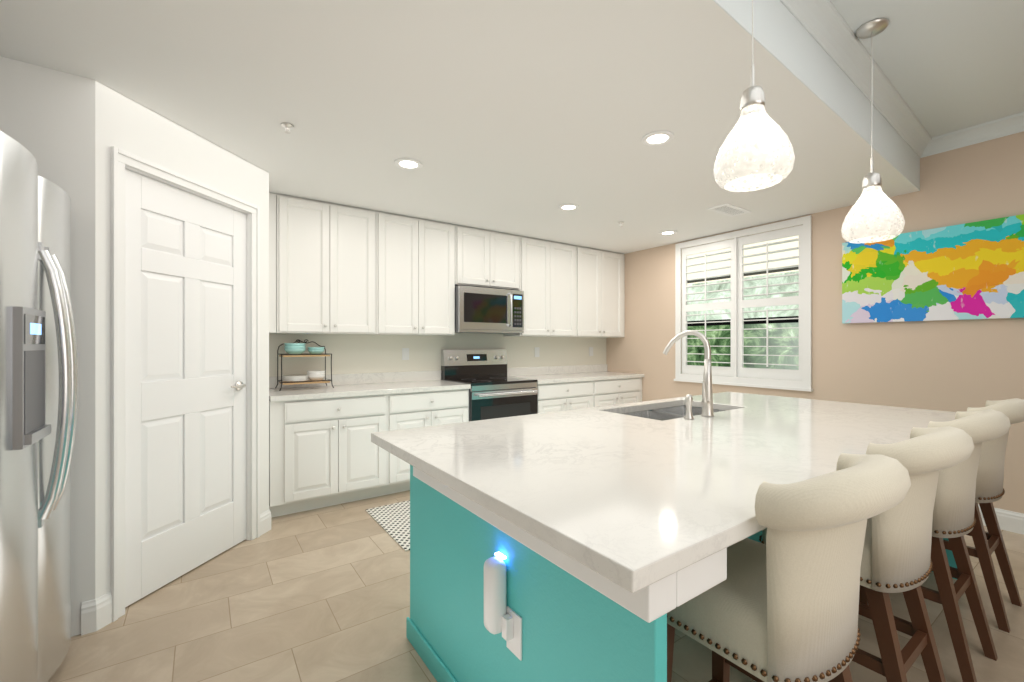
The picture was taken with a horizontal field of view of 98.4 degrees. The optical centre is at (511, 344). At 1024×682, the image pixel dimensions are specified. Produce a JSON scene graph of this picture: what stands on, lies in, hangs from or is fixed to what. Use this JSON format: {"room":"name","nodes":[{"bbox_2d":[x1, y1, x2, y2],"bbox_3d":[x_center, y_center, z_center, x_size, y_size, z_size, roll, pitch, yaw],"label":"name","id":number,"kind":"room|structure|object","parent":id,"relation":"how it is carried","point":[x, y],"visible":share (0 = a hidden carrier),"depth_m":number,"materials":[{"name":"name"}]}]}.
{"room":"kitchen","nodes":[
{"label":"kitchen","id":0,"kind":"room"},
{"bbox_2d":[0,56,94,636],"bbox_3d":[-2.311,0.050,1.775,0.950,2.500,0.100,0,0,-35],"label":"wall","id":1,"kind":"structure","parent":0,"point":[47,118],"depth_m":1.97,"materials":[{"name":"white paint"}]},
{"bbox_2d":[95,80,268,598],"bbox_3d":[-1.857,0.050,2.560,0.120,2.500,1.103,0,0,10],"label":"wall","id":2,"kind":"structure","parent":0,"point":[125,123],"depth_m":2.19,"materials":[{"name":"white paint"}]},
{"bbox_2d":[81,509,270,634],"bbox_3d":[-1.849,1.230,2.597,0.839,0.140,0.944,0,0,-35],"label":"baseboard","id":3,"kind":"structure","parent":2,"relation":"attached to","point":[96,614],"depth_m":2.02,"materials":[{"name":"white"}]},
{"bbox_2d":[110,146,259,621],"bbox_3d":[-1.836,0.187,2.532,0.130,2.226,0.930,0,0,10],"label":"door","id":4,"kind":"structure","parent":2,"relation":"attached to","point":[179,381],"depth_m":2.44,"materials":[{"name":"white wood"}]},
{"bbox_2d":[269,333,605,376],"bbox_3d":[-1.167,-0.130,4.500,6.350,2.860,0.150,0,0,-35],"label":"wall","id":5,"kind":"structure","parent":0,"point":[354,354],"depth_m":4.51,"materials":[{"name":"white"}]},
{"bbox_2d":[269,193,388,334],"bbox_3d":[-1.603,-0.645,3.886,0.869,1.110,0.347,0,0,-35],"label":"upper cabinet","id":6,"kind":"object","parent":5,"relation":"attached to","point":[337,269],"depth_m":3.71,"materials":[{"name":"white wood"}]},
{"bbox_2d":[402,348,408,359],"bbox_3d":[-1.076,0.100,4.465,0.072,0.120,0.008,0,0,-35],"label":"electrical outlet","id":7,"kind":"object","parent":5,"relation":"attached to","point":[405,353],"visible":1,"depth_m":4.46,"materials":[{"name":"white plastic"}]},
{"bbox_2d":[389,213,464,335],"bbox_3d":[-0.983,-0.645,4.320,0.946,1.110,0.347,0,0,-35],"label":"upper cabinet","id":8,"kind":"object","parent":5,"relation":"attached to","point":[427,257],"depth_m":4.21,"materials":[{"name":"white wood"}]},
{"bbox_2d":[269,364,607,387],"bbox_3d":[-0.400,0.330,4.929,4.196,0.100,0.020,0,0,-35],"label":"backsplash","id":9,"kind":"structure","parent":5,"relation":"attached to","point":[388,377],"depth_m":4.43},
{"bbox_2d":[465,227,520,289],"bbox_3d":[-0.330,-0.900,4.778,0.797,0.600,0.347,0,0,-35],"label":"upper cabinet","id":10,"kind":"object","parent":5,"relation":"attached to","point":[492,259],"depth_m":4.65,"materials":[{"name":"white wood"}]},
{"bbox_2d":[455,285,523,333],"bbox_3d":[-0.295,-0.349,4.728,0.792,0.458,0.466,0,0,-35],"label":"microwave","id":11,"kind":"object","parent":10,"relation":"attached to","point":[488,310],"visible":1,"depth_m":4.55,"materials":[{"name":"silver metal"}]},
{"bbox_2d":[535,347,538,356],"bbox_3d":[0.308,0.100,5.435,0.072,0.120,0.008,0,0,-35],"label":"electrical outlet","id":12,"kind":"object","parent":5,"relation":"attached to","point":[536,351],"visible":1,"depth_m":5.43,"materials":[{"name":"white plastic"}]},
{"bbox_2d":[503,236,584,336],"bbox_3d":[0.342,-0.645,5.248,0.991,1.110,0.347,0,0,-35],"label":"upper cabinet","id":13,"kind":"object","parent":5,"relation":"attached to","point":[552,273],"depth_m":5.13,"materials":[{"name":"white wood"}]},
{"bbox_2d":[589,347,592,355],"bbox_3d":[1.070,0.100,5.968,0.072,0.120,0.008,0,0,-35],"label":"electrical outlet","id":14,"kind":"object","parent":5,"relation":"attached to","point":[590,351],"visible":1,"depth_m":5.96,"materials":[{"name":"white plastic"}]},
{"bbox_2d":[585,247,623,336],"bbox_3d":[1.018,-0.645,5.722,0.962,1.110,0.347,0,0,-35],"label":"upper cabinet","id":15,"kind":"object","parent":5,"relation":"attached to","point":[604,270],"depth_m":5.63,"materials":[{"name":"white wood"}]},
{"bbox_2d":[0,0,919,253],"bbox_3d":[-0.160,-1.430,3.062,6.350,0.460,3.760,0,0,-35],"label":"ceiling","id":16,"kind":"structure","parent":0,"point":[525,118],"depth_m":2.18,"materials":[{"name":"white paint"}]},
{"bbox_2d":[281,122,293,133],"bbox_3d":[-1.232,-1.180,2.421,0.064,0.038,0.066,0,0,-35],"label":"sprinkler","id":17,"kind":"object","parent":16,"relation":"attached to","point":[287,126],"visible":1,"depth_m":2.41,"materials":[{"name":"silver metal"}]},
{"bbox_2d":[394,158,422,169],"bbox_3d":[-0.689,-1.196,2.936,0.184,0.007,0.184,0,0,-35],"label":"recessed light","id":18,"kind":"object","parent":16,"relation":"in","point":[408,163],"visible":0.96,"depth_m":2.92,"materials":[{"name":"white"}]},
{"bbox_2d":[558,204,578,210],"bbox_3d":[0.494,-1.196,3.862,0.184,0.007,0.184,0,0,-35],"label":"recessed light","id":19,"kind":"object","parent":16,"relation":"in","point":[567,207],"visible":1,"depth_m":3.85,"materials":[{"name":"white"}]},
{"bbox_2d":[641,131,673,145],"bbox_3d":[0.848,-1.196,2.572,0.184,0.007,0.184,0,0,-35],"label":"recessed light","id":20,"kind":"object","parent":16,"relation":"in","point":[655,138],"visible":1,"depth_m":2.56,"materials":[{"name":"white"}]},
{"bbox_2d":[659,230,676,234],"bbox_3d":[1.678,-1.196,4.752,0.184,0.007,0.184,0,0,-35],"label":"recessed light","id":21,"kind":"object","parent":16,"relation":"in","point":[670,232],"visible":0.96,"depth_m":4.74,"materials":[{"name":"white"}]},
{"bbox_2d":[707,203,750,216],"bbox_3d":[1.946,-1.195,3.951,0.400,0.008,0.180,0,0,-35],"label":"ceiling vent","id":22,"kind":"object","parent":16,"relation":"in","point":[727,209],"visible":1,"depth_m":3.94,"materials":[{"name":"white metal"}]},
{"bbox_2d":[47,490,1023,681],"bbox_3d":[1.431,1.350,1.661,7.350,0.100,7.880,0,0,-35],"label":"floor","id":23,"kind":"structure","parent":0,"point":[319,595],"depth_m":2.05,"materials":[{"name":"beige tile"}]},
{"bbox_2d":[0,131,77,681],"bbox_3d":[-1.974,0.342,1.355,0.920,1.917,0.905,0,0,-35],"label":"refrigerator","id":24,"kind":"object","parent":23,"relation":"on","point":[38,381],"visible":1,"depth_m":1.41,"materials":[{"name":"silver metal"}]},
{"bbox_2d":[269,392,396,517],"bbox_3d":[-1.553,0.861,3.745,0.949,0.878,0.636,0,0,-35],"label":"base cabinet","id":25,"kind":"object","parent":23,"relation":"on","point":[324,451],"depth_m":3.46,"materials":[{"name":"white wood"}]},
{"bbox_2d":[269,380,470,399],"bbox_3d":[-1.256,0.400,3.947,1.666,0.040,0.647,0,0,-35],"label":"countertop","id":26,"kind":"structure","parent":25,"relation":"on","point":[402,385],"depth_m":3.78,"materials":[{"name":"white stone"}]},
{"bbox_2d":[275,339,333,390],"bbox_3d":[-1.762,0.167,3.753,0.417,0.417,0.261,0,0,-35],"label":"dish rack","id":27,"kind":"object","parent":26,"relation":"on","point":[294,349],"visible":1,"depth_m":3.70,"materials":[{"name":"brown wood"}]},
{"bbox_2d":[365,500,409,550],"bbox_3d":[-0.206,1.296,3.598,1.710,0.008,0.830,0,0,-35],"label":"mat","id":28,"kind":"object","parent":23,"relation":"on","point":[392,521],"visible":0.29,"depth_m":3.25,"materials":[{"name":"white fabric"}]},
{"bbox_2d":[397,388,470,492],"bbox_3d":[-0.933,0.861,4.180,0.868,0.878,0.636,0,0,-35],"label":"base cabinet","id":29,"kind":"object","parent":23,"relation":"on","point":[438,406],"depth_m":3.92,"materials":[{"name":"white wood"}]},
{"bbox_2d":[441,349,537,420],"bbox_3d":[-0.224,0.680,4.626,0.794,1.240,0.712,0,0,-35],"label":"range","id":30,"kind":"object","parent":23,"relation":"on","point":[495,391],"visible":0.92,"depth_m":4.54,"materials":[{"name":"silver metal"}]},
{"bbox_2d":[536,380,600,413],"bbox_3d":[0.456,0.861,5.152,0.914,0.878,0.636,0,0,-35],"label":"base cabinet","id":31,"kind":"object","parent":23,"relation":"on","point":[562,395],"depth_m":4.88,"materials":[{"name":"white wood"}]},
{"bbox_2d":[508,372,643,383],"bbox_3d":[0.791,0.400,5.381,1.726,0.040,0.647,0,0,-35],"label":"countertop","id":32,"kind":"structure","parent":31,"relation":"on","point":[556,375],"depth_m":5.18,"materials":[{"name":"white stone"}]},
{"bbox_2d":[601,376,643,405],"bbox_3d":[1.101,0.861,5.604,0.963,0.878,0.636,0,0,-35],"label":"base cabinet","id":33,"kind":"object","parent":23,"relation":"on","point":[626,389],"depth_m":5.38,"materials":[{"name":"white wood"}]},
{"bbox_2d":[390,452,956,681],"bbox_3d":[0.995,0.861,2.154,2.770,0.879,1.357,0,0,-35],"label":"kitchen island","id":34,"kind":"object","parent":23,"relation":"on","point":[576,627],"depth_m":1.25,"materials":[{"name":"teal"}]},
{"bbox_2d":[484,552,521,660],"bbox_3d":[-0.033,0.771,1.300,0.061,0.267,0.130,0,0,-35],"label":"light","id":35,"kind":"object","parent":34,"relation":"attached to","point":[498,620],"visible":1,"depth_m":1.29,"materials":[{"name":"white plastic"}]},
{"bbox_2d":[371,392,955,595],"bbox_3d":[0.969,0.400,2.138,2.860,0.040,1.410,0,0,-35],"label":"island countertop","id":36,"kind":"structure","parent":34,"relation":"on","point":[636,502],"depth_m":1.39,"materials":[{"name":"white stone"}]},
{"bbox_2d":[631,404,718,419],"bbox_3d":[0.958,0.514,2.606,0.844,0.212,0.454,0,0,-35],"label":"sink","id":37,"kind":"object","parent":36,"relation":"in","point":[668,409],"depth_m":2.83,"materials":[{"name":"silver metal"}]},
{"bbox_2d":[663,330,713,419],"bbox_3d":[0.925,0.153,2.346,0.214,0.454,0.214,0,0,-35],"label":"faucet","id":38,"kind":"object","parent":36,"relation":"on","point":[707,402],"visible":1,"depth_m":2.31,"materials":[{"name":"silver metal"}]},
{"bbox_2d":[667,453,910,681],"bbox_3d":[0.671,0.781,1.151,0.518,1.037,0.536,0,0,-35],"label":"stool","id":39,"kind":"object","parent":23,"relation":"on","point":[782,605],"visible":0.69,"depth_m":0.96,"materials":[{"name":"fabric"}]},
{"bbox_2d":[759,426,973,681],"bbox_3d":[1.203,0.781,1.524,0.518,1.037,0.536,0,0,-35],"label":"stool","id":40,"kind":"object","parent":23,"relation":"on","point":[896,556],"visible":0.52,"depth_m":1.33,"materials":[{"name":"fabric"}]},
{"bbox_2d":[859,409,1010,681],"bbox_3d":[1.736,0.781,1.897,0.518,1.037,0.536,0,0,-35],"label":"stool","id":41,"kind":"object","parent":23,"relation":"on","point":[954,521],"visible":0.46,"depth_m":1.70,"materials":[{"name":"fabric"}]},
{"bbox_2d":[943,398,1023,632],"bbox_3d":[2.268,0.781,2.270,0.518,1.037,0.536,0,0,-35],"label":"stool","id":42,"kind":"object","parent":23,"relation":"on","point":[990,490],"visible":0.33,"depth_m":2.07,"materials":[{"name":"fabric"}]},
{"bbox_2d":[606,131,1023,513],"bbox_3d":[3.520,-0.130,3.124,0.150,2.860,7.480,0,0,-35],"label":"wall","id":43,"kind":"structure","parent":0,"point":[951,365],"depth_m":3.52,"materials":[{"name":"beige paint"}]},
{"bbox_2d":[674,215,812,391],"bbox_3d":[2.369,-0.374,4.662,0.108,1.619,1.440,0,0,-35],"label":"window shutters","id":44,"kind":"object","parent":43,"relation":"attached to","point":[737,370],"visible":1,"depth_m":4.57,"materials":[{"name":"white wood"}]},
{"bbox_2d":[780,0,987,157],"bbox_3d":[0.859,-1.508,1.607,5.950,0.105,0.353,0,0,-35],"label":"crown molding","id":45,"kind":"structure","parent":43,"relation":"attached to","point":[823,23],"depth_m":2.50,"materials":[{"name":"white"}]},
{"bbox_2d":[842,214,1023,322],"bbox_3d":[3.377,-0.530,3.158,0.040,0.700,1.700,0,0,-35],"label":"picture","id":46,"kind":"object","parent":43,"relation":"attached to","point":[971,270],"visible":0.89,"depth_m":3.33},
{"bbox_2d":[978,504,1023,534],"bbox_3d":[3.632,1.230,2.821,0.014,0.140,6.855,0,0,-35],"label":"baseboard","id":47,"kind":"structure","parent":43,"relation":"attached to","point":[1011,521],"depth_m":3.06,"materials":[{"name":"white"}]},
{"bbox_2d":[988,112,1023,139],"bbox_3d":[4.469,-1.508,1.566,0.082,0.105,3.840,0,0,-35],"label":"crown molding","id":48,"kind":"structure","parent":43,"relation":"attached to","point":[1009,125],"depth_m":3.06,"materials":[{"name":"white"}]},
{"bbox_2d":[830,0,1023,137],"bbox_3d":[2.017,-1.610,-0.047,6.350,0.100,4.409,0,0,-35],"label":"ceiling","id":49,"kind":"structure","parent":0,"point":[947,66],"depth_m":2.38,"materials":[{"name":"white paint"}]},
{"bbox_2d":[713,0,794,191],"bbox_3d":[0.823,-1.055,1.510,0.244,1.009,0.244,0,0,-35],"label":"pendant light","id":50,"kind":"object","parent":49,"relation":"hanging from","point":[752,144],"visible":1,"depth_m":1.45,"materials":[{"name":"white glass"}]},
{"bbox_2d":[841,18,904,243],"bbox_3d":[1.773,-1.037,2.175,0.244,1.044,0.244,0,0,-35],"label":"pendant light","id":51,"kind":"object","parent":49,"relation":"hanging from","point":[873,200],"visible":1,"depth_m":2.14,"materials":[{"name":"white glass"}]},
{"label":"outside","id":52,"kind":"structure","parent":0,"visible":0},
{"bbox_2d":[687,235,798,380],"bbox_3d":[3.327,-0.350,5.552,0.020,3.500,6.280,0,0,-35],"label":"window","id":53,"kind":"structure","parent":52,"point":[720,339],"depth_m":5.79,"materials":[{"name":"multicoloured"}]}
]}

